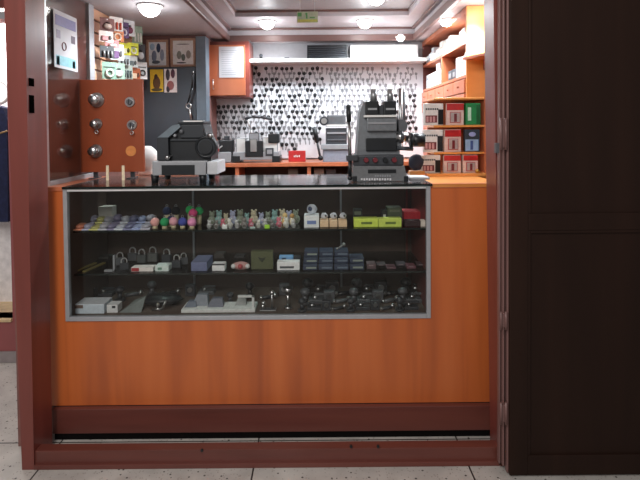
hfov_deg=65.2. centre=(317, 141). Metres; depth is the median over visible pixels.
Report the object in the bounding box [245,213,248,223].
charm keyring
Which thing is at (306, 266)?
box
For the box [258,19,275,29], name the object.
ceiling lamp
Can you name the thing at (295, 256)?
box
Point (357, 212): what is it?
box
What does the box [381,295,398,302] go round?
bolt
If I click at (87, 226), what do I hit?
packet
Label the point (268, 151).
switch
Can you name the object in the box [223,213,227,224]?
charm keyring
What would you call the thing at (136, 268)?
box
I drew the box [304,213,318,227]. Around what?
carton
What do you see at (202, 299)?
fitting
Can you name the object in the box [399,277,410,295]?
boxed knobset
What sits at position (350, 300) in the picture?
boxed knobset
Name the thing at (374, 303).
lock
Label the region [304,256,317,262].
box
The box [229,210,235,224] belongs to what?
charm keyring
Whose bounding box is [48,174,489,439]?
counter
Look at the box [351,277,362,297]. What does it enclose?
boxed knobset
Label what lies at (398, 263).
case
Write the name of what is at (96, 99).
door lock
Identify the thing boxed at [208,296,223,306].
fitting
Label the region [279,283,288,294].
lock
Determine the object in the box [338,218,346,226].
carton
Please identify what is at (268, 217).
charm keyring
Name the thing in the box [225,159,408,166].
countertop
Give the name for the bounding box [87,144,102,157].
door lock
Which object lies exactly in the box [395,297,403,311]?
boxed knobset
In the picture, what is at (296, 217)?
charm keyring
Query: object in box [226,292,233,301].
boxed knobset
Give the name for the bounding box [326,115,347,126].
hood
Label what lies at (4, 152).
jacket
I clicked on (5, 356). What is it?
baseboard
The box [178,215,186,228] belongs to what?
pompom keyring
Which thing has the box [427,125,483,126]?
shelf
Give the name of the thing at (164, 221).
pompom keyring
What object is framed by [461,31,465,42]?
carton
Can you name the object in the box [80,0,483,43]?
ceiling
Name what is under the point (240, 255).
carton
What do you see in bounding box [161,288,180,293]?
bolt
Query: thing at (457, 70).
carton
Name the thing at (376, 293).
lock
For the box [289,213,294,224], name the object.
toy figure
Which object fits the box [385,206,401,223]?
box
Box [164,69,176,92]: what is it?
poster
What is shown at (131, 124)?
door lock
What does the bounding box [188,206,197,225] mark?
pompom keyring
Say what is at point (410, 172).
wooden block
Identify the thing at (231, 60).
notice sheet
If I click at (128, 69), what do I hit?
packet
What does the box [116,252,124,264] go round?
padlock
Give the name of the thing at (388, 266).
case
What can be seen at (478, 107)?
print
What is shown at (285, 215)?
toy figure
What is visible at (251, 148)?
machine
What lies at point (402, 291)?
boxed knobset
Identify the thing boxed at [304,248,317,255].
box
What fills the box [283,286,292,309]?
door stop
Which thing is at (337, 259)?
box
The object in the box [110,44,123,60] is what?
packet
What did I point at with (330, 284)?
lock
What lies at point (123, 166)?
price tag
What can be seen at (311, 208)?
toy
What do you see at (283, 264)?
box
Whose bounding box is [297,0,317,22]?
exit sign
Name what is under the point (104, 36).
packet
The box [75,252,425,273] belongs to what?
glass shelf
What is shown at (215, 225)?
charm keyring
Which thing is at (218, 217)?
charm keyring
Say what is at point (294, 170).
carton
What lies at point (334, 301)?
bolt
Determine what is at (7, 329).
wall
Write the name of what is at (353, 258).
box
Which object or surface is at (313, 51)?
vent unit
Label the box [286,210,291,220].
charm keyring
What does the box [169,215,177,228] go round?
pompom keyring
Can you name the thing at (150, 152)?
plastic bag
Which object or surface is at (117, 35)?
packet
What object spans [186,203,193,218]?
pompom keyring
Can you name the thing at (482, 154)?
rack
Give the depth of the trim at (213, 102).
3.89 m
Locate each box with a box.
[75,297,111,313]
[107,301,121,312]
[131,265,155,271]
[155,263,171,270]
[191,255,212,270]
[212,261,225,270]
[251,250,273,268]
[277,259,299,269]
[279,255,292,259]
[288,151,305,161]
[294,255,300,265]
[303,261,316,269]
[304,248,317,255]
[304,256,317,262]
[319,247,332,255]
[319,256,332,262]
[319,263,332,269]
[334,247,348,255]
[334,255,348,262]
[334,263,347,269]
[349,45,417,57]
[349,254,363,262]
[349,261,363,269]
[353,208,361,216]
[353,217,377,226]
[377,217,400,226]
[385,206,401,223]
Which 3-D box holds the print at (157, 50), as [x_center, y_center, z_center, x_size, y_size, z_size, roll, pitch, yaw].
[-1.203,-0.658,3.776,0.132,0.177,0.008,0,2,0]
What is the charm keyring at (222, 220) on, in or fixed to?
on the counter at (167, 373)
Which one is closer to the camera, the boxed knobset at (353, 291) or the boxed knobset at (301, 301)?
the boxed knobset at (301, 301)
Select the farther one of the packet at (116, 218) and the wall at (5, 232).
the wall at (5, 232)
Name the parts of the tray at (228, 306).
white bracket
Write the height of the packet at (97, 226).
0.020 m
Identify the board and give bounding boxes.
[79,79,144,178]
[217,64,422,157]
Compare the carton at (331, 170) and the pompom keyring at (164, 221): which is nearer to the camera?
the pompom keyring at (164, 221)
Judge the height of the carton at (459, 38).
0.061 m
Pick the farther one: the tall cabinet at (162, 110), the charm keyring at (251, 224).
the tall cabinet at (162, 110)
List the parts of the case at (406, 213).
lid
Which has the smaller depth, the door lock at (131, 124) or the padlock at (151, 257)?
the padlock at (151, 257)
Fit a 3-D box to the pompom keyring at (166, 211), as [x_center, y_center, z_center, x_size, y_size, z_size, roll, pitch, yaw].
[-0.772,0.377,2.571,0.046,0.102,0.043,-1,2,0]
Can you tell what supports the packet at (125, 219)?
on the counter at (167, 373)
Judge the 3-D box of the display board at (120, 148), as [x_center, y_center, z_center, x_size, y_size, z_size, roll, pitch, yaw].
[-1.109,-0.065,2.714,0.342,0.535,0.110,-1,2,0]
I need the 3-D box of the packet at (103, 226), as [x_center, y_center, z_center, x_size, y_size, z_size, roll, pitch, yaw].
[-1.048,0.419,2.483,0.051,0.028,0.105,-1,2,-2]
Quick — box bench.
[215,159,412,174]
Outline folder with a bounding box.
[119,295,146,312]
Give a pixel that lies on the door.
(567, 147)
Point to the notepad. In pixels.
(411, 177)
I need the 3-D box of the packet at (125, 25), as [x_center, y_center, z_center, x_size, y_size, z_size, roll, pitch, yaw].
[-1.233,-0.701,3.176,0.069,0.100,0.093,-1,2,-23]
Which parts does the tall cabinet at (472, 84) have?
drawer, drawer, drawer, shelf, shelf, drawer, drawer, drawer, corner shelf, panel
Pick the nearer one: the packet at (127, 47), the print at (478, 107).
the print at (478, 107)
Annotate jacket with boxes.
[0,79,9,221]
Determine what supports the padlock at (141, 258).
on the counter at (167, 373)
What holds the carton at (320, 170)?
on the bench
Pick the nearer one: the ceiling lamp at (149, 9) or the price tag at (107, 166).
the price tag at (107, 166)
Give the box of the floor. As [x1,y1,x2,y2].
[0,363,639,479]
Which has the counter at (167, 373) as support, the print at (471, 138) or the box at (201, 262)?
the box at (201, 262)
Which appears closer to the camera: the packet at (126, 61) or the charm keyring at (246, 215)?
the charm keyring at (246, 215)
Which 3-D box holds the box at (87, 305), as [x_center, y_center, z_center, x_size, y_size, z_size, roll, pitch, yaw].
[-1.114,0.819,2.491,0.146,0.047,0.101,-1,2,0]
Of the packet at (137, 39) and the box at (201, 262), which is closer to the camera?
the box at (201, 262)
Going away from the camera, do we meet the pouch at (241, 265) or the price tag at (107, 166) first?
the pouch at (241, 265)
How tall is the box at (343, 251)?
0.024 m
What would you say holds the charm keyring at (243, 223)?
on the counter at (167, 373)
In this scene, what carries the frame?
on the floor
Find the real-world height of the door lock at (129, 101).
0.057 m
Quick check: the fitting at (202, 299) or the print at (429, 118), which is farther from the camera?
the print at (429, 118)
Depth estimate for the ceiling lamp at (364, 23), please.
3.74 m
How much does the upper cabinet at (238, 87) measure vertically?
0.436 m
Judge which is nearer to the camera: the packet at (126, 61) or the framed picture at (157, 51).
the packet at (126, 61)
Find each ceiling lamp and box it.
[136,2,162,16]
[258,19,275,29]
[356,18,373,28]
[368,0,383,5]
[396,34,405,41]
[439,18,451,26]
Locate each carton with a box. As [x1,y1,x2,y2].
[98,205,115,216]
[214,251,225,257]
[234,253,245,257]
[288,167,297,174]
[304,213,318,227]
[314,167,323,173]
[320,218,328,226]
[326,167,335,173]
[329,218,337,226]
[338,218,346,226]
[429,73,432,81]
[436,63,440,71]
[437,47,442,56]
[446,41,451,51]
[448,35,458,41]
[448,70,451,80]
[452,69,455,78]
[453,37,457,47]
[456,57,459,68]
[456,68,459,77]
[457,36,460,44]
[460,55,464,67]
[460,66,464,75]
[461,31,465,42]
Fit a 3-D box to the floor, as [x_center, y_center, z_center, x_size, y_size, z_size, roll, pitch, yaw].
[-0.387,1.446,1.238,7.200,0.050,8.400,-1,2,0]
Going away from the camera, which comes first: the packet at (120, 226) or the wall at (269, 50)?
the packet at (120, 226)
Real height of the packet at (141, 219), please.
0.032 m
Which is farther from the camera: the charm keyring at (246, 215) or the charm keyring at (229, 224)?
the charm keyring at (246, 215)
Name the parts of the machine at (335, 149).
lever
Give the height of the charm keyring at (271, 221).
0.042 m
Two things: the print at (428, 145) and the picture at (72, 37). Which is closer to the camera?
the picture at (72, 37)
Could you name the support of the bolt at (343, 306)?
on the counter at (167, 373)
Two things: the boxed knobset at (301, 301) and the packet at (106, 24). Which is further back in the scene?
the packet at (106, 24)
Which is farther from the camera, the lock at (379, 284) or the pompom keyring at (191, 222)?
the lock at (379, 284)
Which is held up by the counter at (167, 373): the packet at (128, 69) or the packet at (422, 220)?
the packet at (422, 220)
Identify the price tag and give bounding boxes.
[106,165,108,179]
[122,165,124,179]
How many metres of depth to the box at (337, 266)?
2.46 m
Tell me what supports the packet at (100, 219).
on the counter at (167, 373)
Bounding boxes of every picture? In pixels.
[56,29,60,38]
[71,36,74,44]
[146,40,168,66]
[170,38,195,66]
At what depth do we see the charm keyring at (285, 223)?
2.45 m
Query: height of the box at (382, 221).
0.042 m
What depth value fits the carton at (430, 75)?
3.94 m
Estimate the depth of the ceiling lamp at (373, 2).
3.20 m
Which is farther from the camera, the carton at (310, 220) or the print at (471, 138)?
the print at (471, 138)
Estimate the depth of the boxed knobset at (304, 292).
2.54 m
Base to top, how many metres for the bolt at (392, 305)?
0.024 m
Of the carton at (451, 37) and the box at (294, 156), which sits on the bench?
the box at (294, 156)
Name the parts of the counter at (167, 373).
brass strip, brass strip, rim latch, angle bracket, lever handle, rim latch, glass, aluminium frame, glass, rim latch, rim latch, rim latch, rim latch, rim latch, rim latch, rim latch, rim latch, rim latch, case panel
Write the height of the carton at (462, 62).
0.064 m
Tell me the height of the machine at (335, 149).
0.362 m
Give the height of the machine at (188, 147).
0.307 m
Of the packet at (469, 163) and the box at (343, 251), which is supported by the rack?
the packet at (469, 163)
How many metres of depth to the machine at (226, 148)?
3.83 m
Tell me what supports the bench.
on the floor
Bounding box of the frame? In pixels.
[4,0,504,469]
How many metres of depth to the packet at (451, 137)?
2.70 m
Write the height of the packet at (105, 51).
0.070 m
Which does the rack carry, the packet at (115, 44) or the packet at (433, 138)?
the packet at (433, 138)
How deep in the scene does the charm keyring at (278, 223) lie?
2.46 m
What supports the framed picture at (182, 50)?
on the tall cabinet at (162, 110)
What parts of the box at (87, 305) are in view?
lid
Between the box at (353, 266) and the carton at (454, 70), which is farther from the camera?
the carton at (454, 70)
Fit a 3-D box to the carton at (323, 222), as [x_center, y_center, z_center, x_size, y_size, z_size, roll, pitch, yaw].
[0.035,0.406,2.497,0.042,0.033,0.070,-1,2,0]
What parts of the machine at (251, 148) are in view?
handle, motor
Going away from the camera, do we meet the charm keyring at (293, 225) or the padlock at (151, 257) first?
the charm keyring at (293, 225)
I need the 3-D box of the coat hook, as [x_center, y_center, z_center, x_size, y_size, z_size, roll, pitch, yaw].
[-0.243,0.785,2.471,0.080,0.100,0.040,-1,2,0]
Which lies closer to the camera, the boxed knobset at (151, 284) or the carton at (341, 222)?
the carton at (341, 222)
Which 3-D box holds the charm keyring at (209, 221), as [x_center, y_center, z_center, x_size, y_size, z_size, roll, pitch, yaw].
[-0.530,0.408,2.456,0.027,0.042,0.028,-1,2,0]
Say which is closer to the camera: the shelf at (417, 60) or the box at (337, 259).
the box at (337, 259)
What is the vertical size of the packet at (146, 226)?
0.022 m
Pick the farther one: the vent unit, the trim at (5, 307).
the vent unit
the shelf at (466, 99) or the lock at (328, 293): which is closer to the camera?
the lock at (328, 293)
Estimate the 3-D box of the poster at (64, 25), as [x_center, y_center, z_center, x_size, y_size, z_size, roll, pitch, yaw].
[-1.272,-0.504,2.535,0.006,0.282,0.235,-1,2,0]
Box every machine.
[151,120,224,183]
[218,136,234,161]
[232,115,281,161]
[312,115,347,161]
[346,88,424,181]
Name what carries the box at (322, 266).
on the counter at (167, 373)
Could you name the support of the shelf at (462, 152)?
attached to the rack
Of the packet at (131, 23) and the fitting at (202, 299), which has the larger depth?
the packet at (131, 23)
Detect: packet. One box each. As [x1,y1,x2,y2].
[73,223,86,230]
[81,223,94,229]
[89,224,99,229]
[90,215,98,222]
[95,216,104,222]
[97,222,110,229]
[99,30,112,42]
[100,17,113,31]
[100,45,113,58]
[102,61,115,78]
[102,216,112,222]
[105,40,118,48]
[106,222,119,229]
[109,16,122,31]
[110,31,123,41]
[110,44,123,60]
[111,214,122,222]
[114,223,127,229]
[116,63,124,78]
[118,55,129,65]
[119,42,130,55]
[120,215,129,222]
[122,223,135,229]
[123,20,134,36]
[123,22,128,38]
[125,65,132,78]
[128,42,138,55]
[128,215,138,222]
[130,56,137,66]
[131,223,142,229]
[132,26,142,44]
[133,68,139,78]
[135,44,144,61]
[136,215,145,222]
[137,62,146,78]
[140,223,151,229]
[145,214,154,222]
[419,219,424,226]
[420,155,439,172]
[422,130,442,151]
[423,103,442,124]
[443,129,460,151]
[443,155,460,172]
[446,103,463,124]
[461,154,477,172]
[463,129,479,151]
[464,103,480,124]
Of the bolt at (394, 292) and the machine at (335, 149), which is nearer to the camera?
the bolt at (394, 292)
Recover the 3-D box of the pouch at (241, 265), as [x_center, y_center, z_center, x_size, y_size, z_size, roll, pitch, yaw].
[-0.378,0.617,2.471,0.094,0.042,0.048,-1,2,0]
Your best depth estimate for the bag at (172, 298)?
2.52 m
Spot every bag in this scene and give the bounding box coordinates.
[138,146,156,175]
[145,292,183,305]
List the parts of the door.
panel, panel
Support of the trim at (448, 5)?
attached to the wall at (269, 50)
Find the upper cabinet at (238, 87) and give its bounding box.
[209,41,252,98]
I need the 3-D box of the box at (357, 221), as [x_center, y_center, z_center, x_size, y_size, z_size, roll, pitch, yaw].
[0.240,0.400,2.476,0.118,0.043,0.051,-1,2,0]
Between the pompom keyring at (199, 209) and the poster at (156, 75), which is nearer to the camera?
the pompom keyring at (199, 209)
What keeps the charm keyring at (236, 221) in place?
on the counter at (167, 373)
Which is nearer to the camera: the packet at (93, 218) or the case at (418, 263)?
the case at (418, 263)
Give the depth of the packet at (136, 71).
3.37 m
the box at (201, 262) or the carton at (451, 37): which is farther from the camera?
the carton at (451, 37)
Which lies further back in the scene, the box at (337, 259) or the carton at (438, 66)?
the carton at (438, 66)
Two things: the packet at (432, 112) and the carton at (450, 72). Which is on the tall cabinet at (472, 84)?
the carton at (450, 72)
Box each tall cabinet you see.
[143,36,209,174]
[422,6,485,178]
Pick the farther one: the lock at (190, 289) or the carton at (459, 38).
the carton at (459, 38)
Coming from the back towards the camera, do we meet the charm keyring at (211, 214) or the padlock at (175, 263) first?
the charm keyring at (211, 214)
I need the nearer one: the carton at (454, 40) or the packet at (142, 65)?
the carton at (454, 40)
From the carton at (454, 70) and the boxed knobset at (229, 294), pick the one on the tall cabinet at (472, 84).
the carton at (454, 70)
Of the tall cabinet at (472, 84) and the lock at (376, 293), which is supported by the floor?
the tall cabinet at (472, 84)
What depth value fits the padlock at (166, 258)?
2.62 m
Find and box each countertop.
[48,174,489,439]
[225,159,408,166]
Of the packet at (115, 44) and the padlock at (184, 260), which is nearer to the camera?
the padlock at (184, 260)
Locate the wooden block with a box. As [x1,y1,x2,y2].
[408,170,424,174]
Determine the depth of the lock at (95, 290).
2.65 m
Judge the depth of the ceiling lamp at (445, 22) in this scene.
3.27 m
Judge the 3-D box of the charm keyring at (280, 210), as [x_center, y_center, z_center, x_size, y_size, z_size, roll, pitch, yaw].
[-0.180,0.385,2.559,0.041,0.076,0.034,-1,2,0]
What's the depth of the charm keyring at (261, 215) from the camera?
2.55 m
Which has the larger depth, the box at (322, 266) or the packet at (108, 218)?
the packet at (108, 218)
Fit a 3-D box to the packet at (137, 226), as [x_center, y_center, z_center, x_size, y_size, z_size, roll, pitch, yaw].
[-0.886,0.422,2.482,0.050,0.018,0.105,0,2,4]
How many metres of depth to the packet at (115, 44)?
2.98 m
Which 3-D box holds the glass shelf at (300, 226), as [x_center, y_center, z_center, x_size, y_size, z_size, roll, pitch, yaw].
[-0.327,0.427,2.620,1.708,0.008,0.396,0,2,0]
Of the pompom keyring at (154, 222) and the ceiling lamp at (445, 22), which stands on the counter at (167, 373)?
the pompom keyring at (154, 222)
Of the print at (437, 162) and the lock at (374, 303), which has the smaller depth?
the lock at (374, 303)
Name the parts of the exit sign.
plate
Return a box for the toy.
[307,204,316,213]
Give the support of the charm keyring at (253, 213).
on the counter at (167, 373)
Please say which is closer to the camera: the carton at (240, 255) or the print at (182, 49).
the carton at (240, 255)
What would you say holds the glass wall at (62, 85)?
on the counter at (167, 373)
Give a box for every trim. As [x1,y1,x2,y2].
[0,302,12,321]
[142,35,216,139]
[183,0,460,41]
[201,0,442,30]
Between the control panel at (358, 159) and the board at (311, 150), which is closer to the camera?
the control panel at (358, 159)
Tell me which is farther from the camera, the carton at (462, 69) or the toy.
the carton at (462, 69)
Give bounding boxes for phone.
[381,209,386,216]
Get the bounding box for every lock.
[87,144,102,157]
[88,92,104,107]
[89,118,102,133]
[93,287,97,296]
[125,97,134,106]
[127,120,136,134]
[185,283,195,295]
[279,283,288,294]
[322,299,330,310]
[324,289,334,303]
[326,280,337,291]
[370,299,379,309]
[372,289,382,302]
[374,280,386,291]
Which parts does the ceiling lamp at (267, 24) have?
bulb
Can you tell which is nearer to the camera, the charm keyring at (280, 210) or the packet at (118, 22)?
the charm keyring at (280, 210)
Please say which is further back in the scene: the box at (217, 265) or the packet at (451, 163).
the packet at (451, 163)
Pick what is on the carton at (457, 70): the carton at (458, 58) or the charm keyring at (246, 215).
the carton at (458, 58)
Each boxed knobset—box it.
[115,286,124,301]
[147,281,156,294]
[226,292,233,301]
[245,282,254,298]
[298,298,306,312]
[300,288,309,305]
[302,278,313,298]
[346,297,354,311]
[349,287,358,304]
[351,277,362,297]
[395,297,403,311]
[397,287,407,304]
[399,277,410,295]
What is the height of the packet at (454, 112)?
0.118 m
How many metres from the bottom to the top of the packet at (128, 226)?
0.025 m
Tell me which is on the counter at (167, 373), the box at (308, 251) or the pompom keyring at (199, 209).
the pompom keyring at (199, 209)
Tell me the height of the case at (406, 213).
0.054 m
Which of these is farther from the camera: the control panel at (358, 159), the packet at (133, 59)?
the packet at (133, 59)
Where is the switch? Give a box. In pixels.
[265,148,273,155]
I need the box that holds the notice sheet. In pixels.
[219,46,243,77]
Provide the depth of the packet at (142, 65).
3.50 m
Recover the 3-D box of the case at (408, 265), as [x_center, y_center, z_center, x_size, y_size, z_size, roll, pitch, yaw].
[0.466,0.622,2.497,0.044,0.013,0.061,-1,2,0]
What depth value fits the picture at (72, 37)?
2.61 m
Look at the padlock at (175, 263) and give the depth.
2.52 m
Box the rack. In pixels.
[425,97,485,176]
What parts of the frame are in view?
rail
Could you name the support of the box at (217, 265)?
on the counter at (167, 373)
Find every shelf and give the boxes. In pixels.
[75,216,424,230]
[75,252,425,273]
[248,40,426,64]
[427,97,483,101]
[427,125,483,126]
[427,151,483,153]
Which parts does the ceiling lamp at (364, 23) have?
bulb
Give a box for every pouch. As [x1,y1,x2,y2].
[231,261,249,269]
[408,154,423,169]
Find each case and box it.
[366,261,375,268]
[376,261,385,265]
[386,264,395,268]
[395,261,404,265]
[402,209,419,220]
[403,219,420,225]
[405,263,415,268]
[415,261,422,265]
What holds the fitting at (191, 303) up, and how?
on the tray at (228, 306)
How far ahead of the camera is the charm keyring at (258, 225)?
2.46 m
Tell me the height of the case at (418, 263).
0.008 m
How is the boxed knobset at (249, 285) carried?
on the counter at (167, 373)
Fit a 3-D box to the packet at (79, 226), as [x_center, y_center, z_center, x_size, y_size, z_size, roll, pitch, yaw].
[-1.170,0.420,2.483,0.050,0.027,0.100,-1,2,-7]
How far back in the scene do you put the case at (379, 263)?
2.54 m
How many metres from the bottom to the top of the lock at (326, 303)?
0.050 m
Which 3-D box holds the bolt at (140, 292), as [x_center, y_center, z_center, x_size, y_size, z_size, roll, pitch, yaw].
[-0.992,0.821,2.698,0.101,0.029,0.027,-1,2,-22]
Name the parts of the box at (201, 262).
lid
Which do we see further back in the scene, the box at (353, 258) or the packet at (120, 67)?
the packet at (120, 67)
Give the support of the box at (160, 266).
on the counter at (167, 373)
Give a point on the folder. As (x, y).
(137, 305)
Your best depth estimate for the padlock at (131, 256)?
2.66 m
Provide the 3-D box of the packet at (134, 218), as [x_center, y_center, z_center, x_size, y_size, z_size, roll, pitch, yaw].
[-0.969,0.410,2.652,0.046,0.035,0.081,-1,2,-3]
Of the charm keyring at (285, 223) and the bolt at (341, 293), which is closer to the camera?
the charm keyring at (285, 223)
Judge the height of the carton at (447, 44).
0.073 m
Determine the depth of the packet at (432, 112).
2.70 m
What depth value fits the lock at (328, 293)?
2.55 m
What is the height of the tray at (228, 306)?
0.076 m
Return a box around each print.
[149,42,165,65]
[173,40,192,64]
[423,159,439,171]
[424,135,442,150]
[425,108,442,123]
[465,132,477,150]
[468,105,480,123]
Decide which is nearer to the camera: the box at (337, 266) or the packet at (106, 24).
the box at (337, 266)
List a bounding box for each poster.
[53,8,77,71]
[150,69,163,91]
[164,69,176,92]
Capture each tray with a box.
[181,295,257,312]
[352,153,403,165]
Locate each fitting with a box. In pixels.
[185,299,196,306]
[194,293,208,305]
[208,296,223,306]
[235,298,246,305]
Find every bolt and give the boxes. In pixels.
[123,290,142,296]
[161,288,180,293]
[259,292,277,299]
[331,304,346,310]
[332,296,349,303]
[335,290,350,295]
[380,303,394,310]
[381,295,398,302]
[383,287,399,295]
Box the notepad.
[407,175,429,179]
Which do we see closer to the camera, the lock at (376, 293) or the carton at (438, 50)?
the lock at (376, 293)
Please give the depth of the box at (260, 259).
2.48 m
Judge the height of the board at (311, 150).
0.774 m
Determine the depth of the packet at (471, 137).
2.70 m
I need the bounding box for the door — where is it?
[494,0,639,474]
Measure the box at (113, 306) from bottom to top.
0.039 m
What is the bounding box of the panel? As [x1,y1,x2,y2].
[94,9,138,175]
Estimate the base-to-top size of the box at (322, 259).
0.024 m
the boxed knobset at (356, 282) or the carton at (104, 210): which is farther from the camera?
the carton at (104, 210)
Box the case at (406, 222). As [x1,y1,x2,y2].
[403,219,420,225]
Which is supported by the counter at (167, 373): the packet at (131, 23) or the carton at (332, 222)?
the carton at (332, 222)
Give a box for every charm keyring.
[207,220,210,228]
[208,211,214,224]
[213,220,218,228]
[215,210,222,224]
[220,218,225,227]
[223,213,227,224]
[227,218,232,228]
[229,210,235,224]
[235,219,239,227]
[236,209,243,223]
[241,217,246,227]
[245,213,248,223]
[248,218,253,226]
[250,209,257,223]
[256,219,260,227]
[258,212,263,223]
[262,218,267,227]
[265,211,270,223]
[270,219,274,227]
[271,209,277,223]
[276,217,281,227]
[278,209,284,221]
[283,217,288,227]
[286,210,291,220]
[291,219,295,227]
[293,209,299,223]
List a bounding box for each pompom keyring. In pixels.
[150,215,159,228]
[160,215,168,228]
[163,204,170,217]
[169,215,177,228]
[172,207,179,219]
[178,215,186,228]
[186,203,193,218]
[187,215,196,228]
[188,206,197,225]
[195,204,202,223]
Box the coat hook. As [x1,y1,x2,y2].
[260,290,275,310]
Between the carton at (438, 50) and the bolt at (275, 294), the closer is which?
the bolt at (275, 294)
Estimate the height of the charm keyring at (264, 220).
0.046 m
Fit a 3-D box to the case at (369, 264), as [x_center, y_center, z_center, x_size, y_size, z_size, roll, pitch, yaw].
[0.268,0.618,2.497,0.044,0.025,0.061,-1,2,0]
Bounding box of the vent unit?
[307,45,347,57]
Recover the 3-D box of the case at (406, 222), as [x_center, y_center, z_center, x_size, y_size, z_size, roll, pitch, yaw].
[0.472,0.406,2.492,0.079,0.026,0.060,-1,2,0]
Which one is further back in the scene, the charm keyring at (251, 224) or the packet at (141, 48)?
the packet at (141, 48)
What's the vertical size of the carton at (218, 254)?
0.023 m
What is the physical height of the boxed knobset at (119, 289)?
0.079 m
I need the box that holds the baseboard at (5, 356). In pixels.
[0,351,15,362]
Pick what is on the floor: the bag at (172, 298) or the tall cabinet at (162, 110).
the tall cabinet at (162, 110)
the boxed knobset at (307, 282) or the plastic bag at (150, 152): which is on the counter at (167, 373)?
the boxed knobset at (307, 282)
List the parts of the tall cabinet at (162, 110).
post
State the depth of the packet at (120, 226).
2.45 m
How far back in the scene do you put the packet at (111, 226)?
2.45 m
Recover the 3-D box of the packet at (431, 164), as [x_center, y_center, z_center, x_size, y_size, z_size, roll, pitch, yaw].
[0.615,0.124,2.720,0.104,0.097,0.038,-1,2,-5]
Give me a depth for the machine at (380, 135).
2.45 m
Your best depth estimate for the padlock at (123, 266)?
2.49 m
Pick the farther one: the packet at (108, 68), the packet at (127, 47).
the packet at (127, 47)
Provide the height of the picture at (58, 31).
0.040 m
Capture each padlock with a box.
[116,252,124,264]
[120,258,127,269]
[128,247,137,260]
[137,249,146,262]
[147,246,157,261]
[162,248,171,262]
[172,254,181,267]
[180,252,187,264]
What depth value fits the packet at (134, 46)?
3.33 m
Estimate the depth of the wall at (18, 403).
2.29 m
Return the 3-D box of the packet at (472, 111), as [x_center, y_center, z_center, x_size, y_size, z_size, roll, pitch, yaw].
[0.843,-0.147,2.718,0.080,0.118,0.037,-1,2,-3]
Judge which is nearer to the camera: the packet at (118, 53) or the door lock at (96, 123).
the door lock at (96, 123)
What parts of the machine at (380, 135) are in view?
lever, post, white rail, post, motor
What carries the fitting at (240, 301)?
on the tray at (228, 306)
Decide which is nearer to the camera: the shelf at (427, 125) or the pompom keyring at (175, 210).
the pompom keyring at (175, 210)
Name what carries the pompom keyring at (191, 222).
on the counter at (167, 373)
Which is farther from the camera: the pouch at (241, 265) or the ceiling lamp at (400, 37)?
the ceiling lamp at (400, 37)
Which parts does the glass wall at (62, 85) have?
post, sill, post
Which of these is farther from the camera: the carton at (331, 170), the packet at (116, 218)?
the carton at (331, 170)
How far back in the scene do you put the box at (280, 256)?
2.54 m
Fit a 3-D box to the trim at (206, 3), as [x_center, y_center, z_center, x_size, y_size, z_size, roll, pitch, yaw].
[0.035,-0.908,3.192,1.515,0.057,1.730,-1,2,0]
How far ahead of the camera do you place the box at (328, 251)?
2.53 m
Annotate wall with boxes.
[0,0,15,350]
[0,19,11,301]
[13,247,54,445]
[44,0,94,185]
[253,42,423,159]
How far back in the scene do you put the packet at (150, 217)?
2.62 m
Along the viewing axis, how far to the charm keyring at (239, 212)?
2.55 m
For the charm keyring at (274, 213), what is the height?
0.073 m
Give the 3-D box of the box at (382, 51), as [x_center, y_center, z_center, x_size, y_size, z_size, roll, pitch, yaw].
[0.541,-0.722,4.103,0.548,0.114,0.120,-1,2,0]
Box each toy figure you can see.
[282,213,288,226]
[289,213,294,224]

